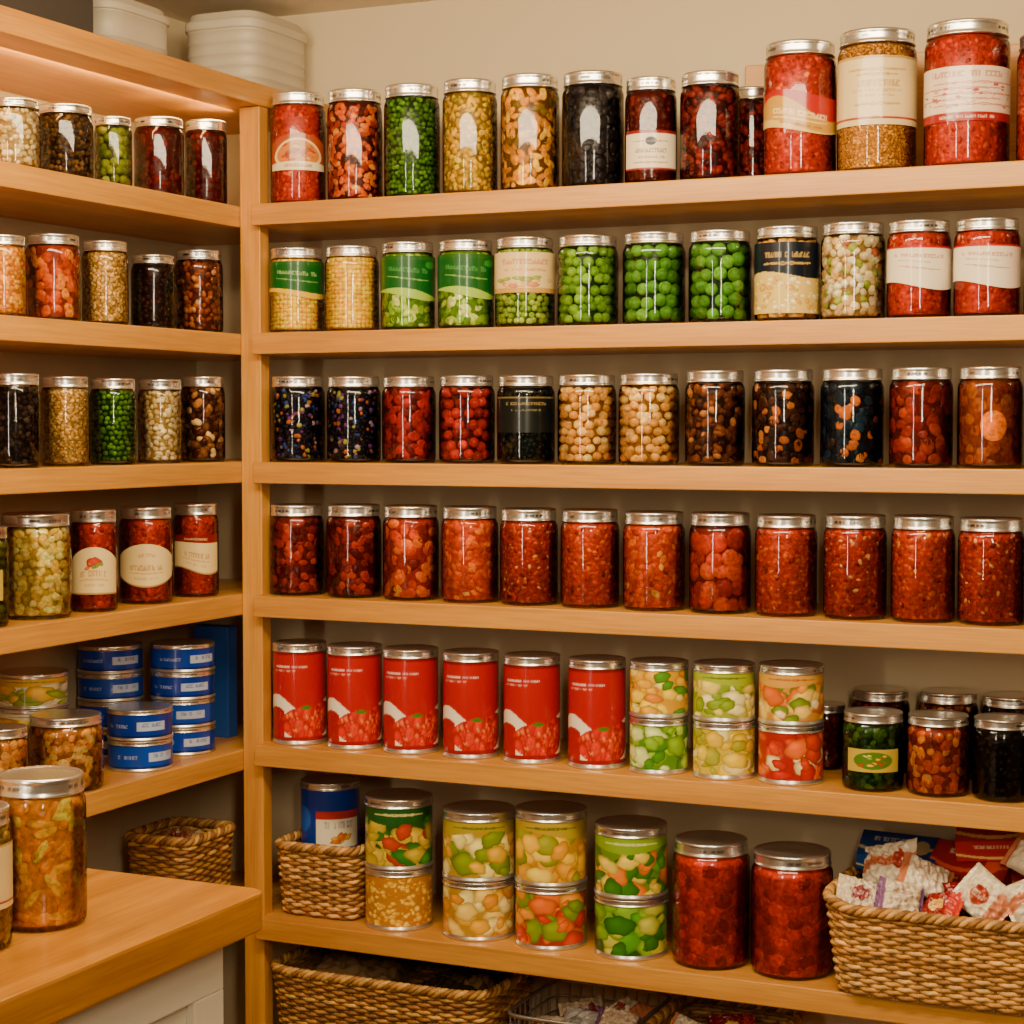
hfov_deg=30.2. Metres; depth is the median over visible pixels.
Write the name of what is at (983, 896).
snack packet
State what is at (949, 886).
snack packet
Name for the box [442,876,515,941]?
can
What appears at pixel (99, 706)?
can
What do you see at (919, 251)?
glass jar
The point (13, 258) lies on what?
glass jar
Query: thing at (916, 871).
snack packet
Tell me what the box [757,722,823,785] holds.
can
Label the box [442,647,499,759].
can
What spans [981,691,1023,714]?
glass jar
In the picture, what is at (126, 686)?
can
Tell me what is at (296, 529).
glass jar
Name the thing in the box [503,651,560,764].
can
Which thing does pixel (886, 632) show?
wall shelf
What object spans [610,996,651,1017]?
snack packet
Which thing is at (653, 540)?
glass jar
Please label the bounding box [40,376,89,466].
glass jar
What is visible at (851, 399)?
glass jar
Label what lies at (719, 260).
glass jar
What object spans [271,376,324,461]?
glass jar
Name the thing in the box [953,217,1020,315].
glass jar
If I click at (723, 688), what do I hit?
can
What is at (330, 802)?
can
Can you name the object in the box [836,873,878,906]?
snack packet
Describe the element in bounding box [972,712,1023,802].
glass jar
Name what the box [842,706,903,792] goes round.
glass jar
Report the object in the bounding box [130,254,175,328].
glass jar
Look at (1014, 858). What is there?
snack packet
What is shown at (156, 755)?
can
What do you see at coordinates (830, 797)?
wall shelf
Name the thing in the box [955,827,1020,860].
snack box
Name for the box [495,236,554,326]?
glass jar
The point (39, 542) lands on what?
glass jar
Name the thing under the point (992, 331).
wall shelf
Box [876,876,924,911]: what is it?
snack packet
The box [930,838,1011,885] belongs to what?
snack box
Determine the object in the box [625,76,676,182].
glass jar
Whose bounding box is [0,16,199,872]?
wall
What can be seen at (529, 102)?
glass jar
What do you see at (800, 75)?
glass jar
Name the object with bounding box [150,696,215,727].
can
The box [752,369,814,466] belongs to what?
glass jar
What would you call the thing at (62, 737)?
glass jar
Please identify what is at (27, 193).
shelf
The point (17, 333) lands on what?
shelf
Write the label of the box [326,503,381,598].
glass jar
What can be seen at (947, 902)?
snack packet
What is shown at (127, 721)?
can
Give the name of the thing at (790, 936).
glass jar
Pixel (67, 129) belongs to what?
glass jar
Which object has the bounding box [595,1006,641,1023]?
snack packet
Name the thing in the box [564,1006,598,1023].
snack packet
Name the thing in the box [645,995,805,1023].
wicker basket
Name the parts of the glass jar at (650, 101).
lid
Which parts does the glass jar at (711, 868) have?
lid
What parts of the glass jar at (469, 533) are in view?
lid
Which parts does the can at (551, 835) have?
lid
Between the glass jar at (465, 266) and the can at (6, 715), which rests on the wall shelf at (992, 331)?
the glass jar at (465, 266)
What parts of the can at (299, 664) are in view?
lid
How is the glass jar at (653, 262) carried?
on the wall shelf at (992, 331)
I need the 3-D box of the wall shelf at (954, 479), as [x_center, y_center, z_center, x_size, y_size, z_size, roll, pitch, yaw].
[0.283,-0.059,3.054,1.534,0.036,0.280,1,3,25]
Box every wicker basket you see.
[124,816,235,884]
[270,945,534,1023]
[275,823,365,919]
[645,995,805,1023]
[822,865,1023,1015]
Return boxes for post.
[240,106,272,1023]
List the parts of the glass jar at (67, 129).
lid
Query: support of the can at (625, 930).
on the wall shelf at (742, 984)
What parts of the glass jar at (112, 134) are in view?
lid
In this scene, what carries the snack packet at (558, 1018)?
in the wire tray
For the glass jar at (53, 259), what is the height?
0.131 m
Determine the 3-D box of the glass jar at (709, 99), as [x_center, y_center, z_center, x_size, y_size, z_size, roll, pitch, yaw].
[0.306,-0.591,2.936,0.093,0.167,0.093,0,3,6]
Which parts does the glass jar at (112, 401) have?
lid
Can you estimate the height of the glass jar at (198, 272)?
0.140 m
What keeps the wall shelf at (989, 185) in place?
attached to the wall at (436, 42)
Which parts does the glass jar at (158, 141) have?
lid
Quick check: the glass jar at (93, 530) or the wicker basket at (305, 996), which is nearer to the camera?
the glass jar at (93, 530)
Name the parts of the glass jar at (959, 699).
lid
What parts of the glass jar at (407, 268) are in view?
lid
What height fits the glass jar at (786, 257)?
0.144 m
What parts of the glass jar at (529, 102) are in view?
lid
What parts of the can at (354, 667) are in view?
lid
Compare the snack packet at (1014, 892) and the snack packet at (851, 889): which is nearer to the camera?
the snack packet at (1014, 892)
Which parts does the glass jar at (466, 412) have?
lid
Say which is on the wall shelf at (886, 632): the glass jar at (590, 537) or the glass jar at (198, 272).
the glass jar at (590, 537)
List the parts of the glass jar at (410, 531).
lid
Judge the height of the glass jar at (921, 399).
0.148 m
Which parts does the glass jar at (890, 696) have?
lid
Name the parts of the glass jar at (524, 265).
lid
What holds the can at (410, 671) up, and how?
on the wall shelf at (830, 797)
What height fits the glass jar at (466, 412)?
0.144 m
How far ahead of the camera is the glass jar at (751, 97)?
3.00 m
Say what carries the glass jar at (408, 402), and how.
on the wall shelf at (954, 479)
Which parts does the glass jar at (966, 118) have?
lid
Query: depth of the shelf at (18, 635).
2.97 m
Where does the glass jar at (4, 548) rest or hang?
on the shelf at (18, 635)
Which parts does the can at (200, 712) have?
lid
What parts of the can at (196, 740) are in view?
lid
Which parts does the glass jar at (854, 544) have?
lid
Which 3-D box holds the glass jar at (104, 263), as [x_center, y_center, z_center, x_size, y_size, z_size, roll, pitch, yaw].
[-0.641,-0.359,2.992,0.072,0.132,0.072,-1,3,-12]
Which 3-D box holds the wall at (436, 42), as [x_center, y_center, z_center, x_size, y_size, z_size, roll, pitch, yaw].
[0.742,0.210,3.066,3.100,2.200,0.100,1,3,25]
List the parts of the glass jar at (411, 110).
lid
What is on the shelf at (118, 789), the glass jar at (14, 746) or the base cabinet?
the glass jar at (14, 746)
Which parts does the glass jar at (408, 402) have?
lid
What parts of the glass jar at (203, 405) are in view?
lid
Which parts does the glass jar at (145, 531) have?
lid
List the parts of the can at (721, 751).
lid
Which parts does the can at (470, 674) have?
lid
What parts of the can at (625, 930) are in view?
lid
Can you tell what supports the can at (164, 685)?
on the can at (200, 712)
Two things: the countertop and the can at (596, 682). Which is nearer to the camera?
the countertop
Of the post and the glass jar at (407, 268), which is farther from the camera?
the post
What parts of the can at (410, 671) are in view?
lid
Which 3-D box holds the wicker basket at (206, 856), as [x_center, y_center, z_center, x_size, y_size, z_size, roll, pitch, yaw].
[-0.570,0.619,3.270,0.146,0.156,0.166,1,3,25]
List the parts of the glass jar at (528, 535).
lid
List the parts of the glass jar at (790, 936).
lid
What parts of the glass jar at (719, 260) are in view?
lid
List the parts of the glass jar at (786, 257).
lid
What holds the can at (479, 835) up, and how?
on the can at (474, 912)
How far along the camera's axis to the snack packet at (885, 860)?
2.90 m
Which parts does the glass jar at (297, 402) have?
lid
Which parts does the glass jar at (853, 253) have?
lid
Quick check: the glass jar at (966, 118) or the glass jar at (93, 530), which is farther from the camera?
the glass jar at (93, 530)
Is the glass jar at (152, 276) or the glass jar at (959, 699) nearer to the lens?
the glass jar at (959, 699)
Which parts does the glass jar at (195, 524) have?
lid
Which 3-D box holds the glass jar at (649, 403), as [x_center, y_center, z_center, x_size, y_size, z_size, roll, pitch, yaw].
[0.216,-0.146,2.999,0.096,0.144,0.096,0,3,4]
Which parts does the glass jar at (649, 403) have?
lid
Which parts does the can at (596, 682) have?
lid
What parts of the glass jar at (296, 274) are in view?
lid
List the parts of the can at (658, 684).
lid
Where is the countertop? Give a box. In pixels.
[0,868,262,1023]
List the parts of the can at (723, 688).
lid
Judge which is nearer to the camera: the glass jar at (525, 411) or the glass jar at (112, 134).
the glass jar at (112, 134)
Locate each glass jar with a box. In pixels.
[0,97,40,167]
[0,234,26,316]
[0,373,40,467]
[0,525,9,627]
[0,722,28,771]
[0,765,86,932]
[0,800,12,950]
[1,511,71,619]
[26,233,80,320]
[28,709,103,791]
[39,103,93,178]
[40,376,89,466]
[70,508,117,612]
[81,240,128,324]
[89,378,136,464]
[94,116,132,185]
[119,505,172,604]
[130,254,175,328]
[133,116,184,195]
[137,379,182,463]
[173,502,218,596]
[175,249,223,331]
[181,376,225,461]
[185,119,226,203]
[269,247,324,331]
[270,91,325,202]
[270,503,323,595]
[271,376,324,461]
[325,245,378,330]
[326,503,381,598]
[327,88,382,199]
[327,376,380,462]
[380,241,434,329]
[382,376,435,462]
[383,504,438,600]
[384,83,439,195]
[438,239,493,327]
[439,375,494,463]
[441,505,498,603]
[442,78,497,192]
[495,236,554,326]
[497,375,554,463]
[500,73,559,189]
[500,507,557,605]
[557,234,618,325]
[557,374,616,464]
[560,508,619,608]
[562,70,623,185]
[618,373,679,465]
[622,231,685,323]
[623,510,684,611]
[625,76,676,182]
[672,830,749,970]
[680,70,739,179]
[685,370,744,465]
[688,229,751,322]
[689,511,750,614]
[738,86,763,175]
[751,841,832,980]
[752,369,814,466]
[754,225,819,320]
[755,513,817,616]
[763,39,836,174]
[820,221,885,318]
[820,368,883,466]
[823,513,886,620]
[823,700,845,769]
[837,27,917,170]
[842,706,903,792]
[851,685,909,773]
[886,219,951,317]
[889,367,953,467]
[890,514,955,623]
[906,709,969,797]
[918,687,978,779]
[923,18,1010,165]
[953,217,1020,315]
[957,366,1022,468]
[957,516,1023,626]
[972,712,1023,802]
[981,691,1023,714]
[1016,34,1023,160]
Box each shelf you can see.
[0,161,315,245]
[0,315,315,361]
[0,458,305,494]
[0,579,242,654]
[84,722,272,816]
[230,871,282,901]
[251,160,1023,240]
[252,315,1023,359]
[253,459,1023,494]
[254,583,1023,654]
[254,721,1023,832]
[256,894,1023,1023]
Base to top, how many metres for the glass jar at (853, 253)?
0.145 m
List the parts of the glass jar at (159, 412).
lid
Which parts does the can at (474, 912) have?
lid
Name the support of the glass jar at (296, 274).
on the wall shelf at (992, 331)
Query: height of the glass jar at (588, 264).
0.144 m
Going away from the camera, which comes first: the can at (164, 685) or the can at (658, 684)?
the can at (658, 684)
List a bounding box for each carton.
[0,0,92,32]
[194,624,236,737]
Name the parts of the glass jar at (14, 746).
lid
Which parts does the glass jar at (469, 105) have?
lid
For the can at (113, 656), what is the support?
on the can at (126, 686)
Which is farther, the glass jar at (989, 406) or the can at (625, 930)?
the can at (625, 930)
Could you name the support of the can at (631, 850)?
on the can at (625, 930)
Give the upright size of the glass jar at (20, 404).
0.139 m
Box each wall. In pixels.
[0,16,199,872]
[195,0,1023,1023]
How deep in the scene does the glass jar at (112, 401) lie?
2.99 m
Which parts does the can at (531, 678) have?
lid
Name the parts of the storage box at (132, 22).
lid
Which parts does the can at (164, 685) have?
lid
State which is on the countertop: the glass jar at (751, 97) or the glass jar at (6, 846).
the glass jar at (6, 846)
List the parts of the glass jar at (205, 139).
lid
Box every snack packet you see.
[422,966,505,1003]
[531,1015,564,1023]
[558,994,602,1016]
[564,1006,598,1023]
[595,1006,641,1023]
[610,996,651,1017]
[670,1012,701,1023]
[709,1013,754,1023]
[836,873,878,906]
[863,837,916,882]
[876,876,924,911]
[897,852,953,897]
[921,891,963,915]
[941,882,965,911]
[953,862,1008,920]
[1000,832,1023,875]
[1002,879,1023,922]
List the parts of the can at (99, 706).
lid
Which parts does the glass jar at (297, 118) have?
lid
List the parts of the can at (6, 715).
lid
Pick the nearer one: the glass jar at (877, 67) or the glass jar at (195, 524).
the glass jar at (877, 67)
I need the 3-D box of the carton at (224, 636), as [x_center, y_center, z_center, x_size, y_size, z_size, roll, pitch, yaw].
[-0.536,0.304,3.433,0.074,0.200,0.030,1,3,25]
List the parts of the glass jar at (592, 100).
lid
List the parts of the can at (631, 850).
lid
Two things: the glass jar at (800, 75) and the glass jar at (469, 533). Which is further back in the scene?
the glass jar at (469, 533)
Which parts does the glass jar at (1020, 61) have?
lid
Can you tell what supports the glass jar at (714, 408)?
on the wall shelf at (954, 479)
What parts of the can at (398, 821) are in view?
lid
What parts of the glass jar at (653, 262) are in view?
lid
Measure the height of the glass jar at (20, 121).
0.102 m
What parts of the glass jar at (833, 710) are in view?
glass, lid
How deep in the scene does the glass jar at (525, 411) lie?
3.05 m
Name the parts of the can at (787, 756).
lid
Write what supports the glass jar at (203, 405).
on the shelf at (43, 479)
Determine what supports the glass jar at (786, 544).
on the wall shelf at (886, 632)
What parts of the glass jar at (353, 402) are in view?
lid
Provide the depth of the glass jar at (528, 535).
3.06 m
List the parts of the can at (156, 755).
lid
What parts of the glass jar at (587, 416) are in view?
lid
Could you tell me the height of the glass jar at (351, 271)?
0.144 m
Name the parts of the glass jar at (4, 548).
lid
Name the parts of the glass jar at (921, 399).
lid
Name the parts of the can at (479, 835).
lid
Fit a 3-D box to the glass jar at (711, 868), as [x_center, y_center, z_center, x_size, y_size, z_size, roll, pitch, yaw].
[0.315,0.612,3.003,0.122,0.197,0.122,0,3,6]
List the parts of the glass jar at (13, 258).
lid, glass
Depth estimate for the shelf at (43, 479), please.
2.95 m
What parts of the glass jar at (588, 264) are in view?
lid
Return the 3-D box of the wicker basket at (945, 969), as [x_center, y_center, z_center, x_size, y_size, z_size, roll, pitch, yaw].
[0.665,0.640,2.864,0.362,0.152,0.261,1,3,25]
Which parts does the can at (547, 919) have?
lid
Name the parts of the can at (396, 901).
lid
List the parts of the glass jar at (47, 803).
lid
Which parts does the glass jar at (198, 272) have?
lid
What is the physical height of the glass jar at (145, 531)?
0.158 m
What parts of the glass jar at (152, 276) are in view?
lid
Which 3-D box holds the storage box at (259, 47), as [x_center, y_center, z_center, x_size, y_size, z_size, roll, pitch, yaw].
[-0.473,-0.805,3.393,0.160,0.141,0.210,1,3,25]
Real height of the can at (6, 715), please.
0.055 m
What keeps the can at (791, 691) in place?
on the can at (787, 756)
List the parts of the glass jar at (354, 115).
lid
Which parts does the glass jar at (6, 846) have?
lid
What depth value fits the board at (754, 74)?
3.00 m
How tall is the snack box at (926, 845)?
0.052 m
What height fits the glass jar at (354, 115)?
0.185 m
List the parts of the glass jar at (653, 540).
lid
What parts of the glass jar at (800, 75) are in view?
lid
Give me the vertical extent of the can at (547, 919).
0.102 m
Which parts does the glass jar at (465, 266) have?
lid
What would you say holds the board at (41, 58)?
on the end panel
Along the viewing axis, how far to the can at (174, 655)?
3.23 m
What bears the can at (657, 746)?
on the wall shelf at (830, 797)
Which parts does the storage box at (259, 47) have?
lid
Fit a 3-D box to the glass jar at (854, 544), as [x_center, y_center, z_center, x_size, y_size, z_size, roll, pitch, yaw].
[0.518,0.082,2.871,0.095,0.156,0.095,0,3,10]
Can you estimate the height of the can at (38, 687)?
0.055 m
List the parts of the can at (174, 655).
lid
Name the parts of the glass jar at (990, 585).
lid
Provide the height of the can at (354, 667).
0.174 m
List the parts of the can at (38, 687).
lid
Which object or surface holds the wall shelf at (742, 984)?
attached to the wall at (436, 42)
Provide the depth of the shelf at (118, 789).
3.09 m
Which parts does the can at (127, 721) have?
lid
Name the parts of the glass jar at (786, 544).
lid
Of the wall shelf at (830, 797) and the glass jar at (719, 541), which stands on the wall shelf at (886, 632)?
the glass jar at (719, 541)
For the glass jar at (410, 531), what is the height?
0.157 m
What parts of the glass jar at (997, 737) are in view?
lid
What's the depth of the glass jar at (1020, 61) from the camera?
2.72 m
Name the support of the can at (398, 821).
on the can at (396, 901)
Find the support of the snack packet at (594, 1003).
in the wire tray
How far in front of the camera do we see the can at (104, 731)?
3.20 m
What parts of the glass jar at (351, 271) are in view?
lid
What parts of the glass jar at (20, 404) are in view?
lid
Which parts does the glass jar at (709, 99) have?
lid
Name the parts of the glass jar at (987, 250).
lid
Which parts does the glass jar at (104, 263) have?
lid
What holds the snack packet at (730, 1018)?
in the wicker basket at (763, 1014)
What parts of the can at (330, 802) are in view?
lid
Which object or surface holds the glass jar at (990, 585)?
on the wall shelf at (886, 632)
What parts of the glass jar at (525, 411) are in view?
lid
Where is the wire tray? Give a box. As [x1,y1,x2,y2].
[507,979,670,1023]
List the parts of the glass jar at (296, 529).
lid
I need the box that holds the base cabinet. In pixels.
[55,948,222,1023]
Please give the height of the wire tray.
0.158 m
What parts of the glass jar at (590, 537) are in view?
lid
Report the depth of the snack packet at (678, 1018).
3.06 m
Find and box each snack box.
[856,829,939,868]
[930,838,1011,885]
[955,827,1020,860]
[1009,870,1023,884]
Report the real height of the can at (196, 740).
0.047 m
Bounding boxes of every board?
[0,5,328,134]
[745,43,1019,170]
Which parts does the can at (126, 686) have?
lid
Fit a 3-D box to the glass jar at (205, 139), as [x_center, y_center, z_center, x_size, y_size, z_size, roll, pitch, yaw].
[-0.522,-0.593,3.241,0.071,0.143,0.071,1,3,22]
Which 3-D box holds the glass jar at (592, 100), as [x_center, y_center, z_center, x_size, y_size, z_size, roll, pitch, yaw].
[0.129,-0.603,3.019,0.098,0.182,0.098,0,3,2]
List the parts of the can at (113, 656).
lid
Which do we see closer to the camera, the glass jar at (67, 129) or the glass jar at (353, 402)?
the glass jar at (67, 129)
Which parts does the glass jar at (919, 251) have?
lid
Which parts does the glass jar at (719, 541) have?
lid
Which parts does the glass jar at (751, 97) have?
lid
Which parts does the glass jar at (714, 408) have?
lid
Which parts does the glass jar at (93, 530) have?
lid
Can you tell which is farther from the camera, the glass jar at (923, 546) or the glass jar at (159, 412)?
the glass jar at (159, 412)
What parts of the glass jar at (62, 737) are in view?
lid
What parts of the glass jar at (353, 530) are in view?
lid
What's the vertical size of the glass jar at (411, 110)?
0.186 m
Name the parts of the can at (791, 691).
lid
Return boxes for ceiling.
[134,0,434,22]
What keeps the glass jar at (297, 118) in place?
on the wall shelf at (989, 185)
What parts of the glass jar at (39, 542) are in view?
lid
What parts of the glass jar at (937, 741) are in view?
lid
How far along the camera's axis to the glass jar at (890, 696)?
2.97 m
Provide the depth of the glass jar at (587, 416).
3.01 m
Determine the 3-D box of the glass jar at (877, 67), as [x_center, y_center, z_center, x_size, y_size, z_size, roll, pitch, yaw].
[0.545,-0.608,2.838,0.118,0.210,0.117,0,3,11]
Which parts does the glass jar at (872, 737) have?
lid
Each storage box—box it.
[93,0,169,54]
[185,10,306,90]
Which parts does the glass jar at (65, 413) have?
lid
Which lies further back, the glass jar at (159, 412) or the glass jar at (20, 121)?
the glass jar at (159, 412)
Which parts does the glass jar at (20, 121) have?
lid, glass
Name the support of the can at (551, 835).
on the can at (547, 919)
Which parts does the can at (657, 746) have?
lid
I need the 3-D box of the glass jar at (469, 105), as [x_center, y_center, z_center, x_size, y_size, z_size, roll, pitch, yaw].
[-0.069,-0.609,3.104,0.090,0.186,0.090,1,3,12]
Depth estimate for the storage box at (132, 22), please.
3.07 m
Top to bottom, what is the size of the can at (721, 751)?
0.088 m
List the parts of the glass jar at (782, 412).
lid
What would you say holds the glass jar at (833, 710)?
on the wall shelf at (830, 797)
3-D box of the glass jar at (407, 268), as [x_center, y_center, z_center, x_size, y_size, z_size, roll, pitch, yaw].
[-0.173,-0.374,3.163,0.091,0.146,0.091,0,3,-3]
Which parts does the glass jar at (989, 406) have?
lid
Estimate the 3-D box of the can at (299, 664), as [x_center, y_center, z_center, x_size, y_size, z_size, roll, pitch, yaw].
[-0.367,0.310,3.287,0.095,0.174,0.095,0,3,-6]
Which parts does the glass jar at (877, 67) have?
lid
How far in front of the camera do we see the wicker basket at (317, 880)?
3.25 m
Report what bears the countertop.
on the base cabinet
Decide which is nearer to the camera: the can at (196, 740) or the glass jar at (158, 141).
the glass jar at (158, 141)
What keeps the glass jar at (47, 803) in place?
on the countertop
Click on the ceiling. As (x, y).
(181, 10)
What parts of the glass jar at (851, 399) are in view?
lid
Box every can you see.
[0,666,68,709]
[0,704,68,738]
[77,639,143,673]
[77,670,143,701]
[77,697,143,729]
[103,730,107,757]
[106,702,173,740]
[107,736,173,771]
[149,638,215,672]
[150,669,215,699]
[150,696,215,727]
[173,723,215,755]
[272,638,327,745]
[300,773,359,846]
[327,641,382,749]
[364,788,433,870]
[364,865,433,931]
[383,644,438,754]
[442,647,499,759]
[442,800,515,882]
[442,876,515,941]
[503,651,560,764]
[515,800,587,887]
[515,881,586,950]
[567,654,626,769]
[594,815,667,899]
[594,893,667,960]
[629,656,688,718]
[629,715,688,774]
[692,658,755,722]
[692,719,755,780]
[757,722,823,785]
[758,659,824,726]
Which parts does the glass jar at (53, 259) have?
lid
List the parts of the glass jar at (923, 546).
lid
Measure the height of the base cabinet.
0.854 m

